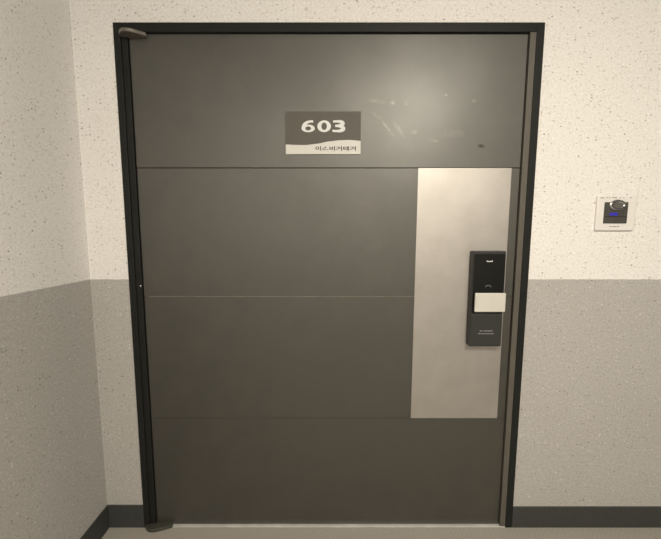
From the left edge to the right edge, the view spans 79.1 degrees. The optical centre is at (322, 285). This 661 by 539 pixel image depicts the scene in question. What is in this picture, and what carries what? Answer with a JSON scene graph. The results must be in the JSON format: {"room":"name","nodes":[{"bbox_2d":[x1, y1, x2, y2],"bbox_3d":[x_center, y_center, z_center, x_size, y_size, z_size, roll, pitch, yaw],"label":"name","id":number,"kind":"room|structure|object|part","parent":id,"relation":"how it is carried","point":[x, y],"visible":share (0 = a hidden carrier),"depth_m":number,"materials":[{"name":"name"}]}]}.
{"room":"apartment hallway","nodes":[
{"label":"apartment hallway","id":0,"kind":"room"},
{"bbox_2d":[0,0,106,538],"bbox_3d":[-1.018,0.054,-0.027,0.120,2.510,3.660,0,7,0],"label":"wall","id":1,"kind":"structure","parent":0,"point":[53,484],"depth_m":1.38,"materials":[{"name":"paint"}]},
{"bbox_2d":[80,505,109,538],"bbox_3d":[-0.955,1.249,0.047,0.006,0.108,3.500,0,7,0],"label":"baseboard","id":2,"kind":"structure","parent":1,"relation":"attached to","point":[99,527],"depth_m":1.70,"materials":[{"name":"black plastic"}]},
{"bbox_2d":[69,0,660,505],"bbox_3d":[1.221,-0.172,1.708,4.358,2.510,0.160,0,7,0],"label":"wall","id":3,"kind":"structure","parent":0,"point":[589,427],"depth_m":1.62,"materials":[{"name":"paint"}]},
{"bbox_2d":[108,505,143,527],"bbox_3d":[-0.875,1.024,1.780,0.155,0.108,0.006,0,7,0],"label":"baseboard","id":4,"kind":"structure","parent":3,"relation":"attached to","point":[120,516],"depth_m":1.78,"materials":[{"name":"black plastic"}]},
{"bbox_2d":[118,27,527,531],"bbox_3d":[-0.002,0.056,1.657,1.580,2.060,0.104,0,7,0],"label":"door","id":5,"kind":"structure","parent":3,"relation":"in","point":[328,335],"depth_m":1.65,"materials":[{"name":"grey metal"}]},
{"bbox_2d":[285,111,360,153],"bbox_3d":[0.001,-0.603,1.578,0.296,0.162,0.007,0,7,0],"label":"number sign","id":6,"kind":"object","parent":5,"relation":"attached to","point":[307,132],"visible":1,"depth_m":1.57,"materials":[{"name":"grey plastic"}]},
{"bbox_3d":[0.567,0.050,1.665,0.374,1.053,0.002,0,7,0],"label":"lock plate","id":7,"kind":"part","parent":5,"relation":"part of","materials":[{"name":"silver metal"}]},
{"bbox_3d":[0.672,0.065,1.616,0.122,0.076,0.021,0,7,0],"label":"push handle","id":8,"kind":"part","parent":5,"relation":"part of","materials":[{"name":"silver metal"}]},
{"bbox_2d":[113,22,544,527],"bbox_3d":[0.022,0.032,1.711,1.639,2.094,0.126,0,7,0],"label":"door frame","id":9,"kind":"structure","parent":3,"relation":"attached to","point":[535,31],"depth_m":1.59,"materials":[{"name":"black paint"}]},
{"bbox_2d":[512,506,660,527],"bbox_3d":[2.121,1.028,1.780,2.558,0.100,0.006,0,7,0],"label":"baseboard","id":10,"kind":"structure","parent":3,"relation":"attached to","point":[523,516],"depth_m":1.78,"materials":[{"name":"black plastic"}]},
{"bbox_2d":[593,195,636,230],"bbox_3d":[1.173,-0.292,1.600,0.158,0.140,0.023,0,7,0],"label":"card reader","id":11,"kind":"object","parent":3,"relation":"attached to","point":[612,212],"visible":1,"depth_m":1.60,"materials":[{"name":"white plastic"}]},
{"bbox_2d":[102,527,660,538],"bbox_3d":[1.221,1.344,0.150,4.598,0.106,3.920,0,7,0],"label":"floor","id":12,"kind":"structure","parent":0,"point":[174,532],"depth_m":1.75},
{"bbox_2d":[172,524,504,526],"bbox_3d":[0.034,1.069,1.832,1.557,0.005,0.094,0,7,0],"label":"threshold","id":13,"kind":"object","parent":12,"relation":"on","point":[174,525],"visible":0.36,"depth_m":1.79,"materials":[{"name":"metal"}]}
]}

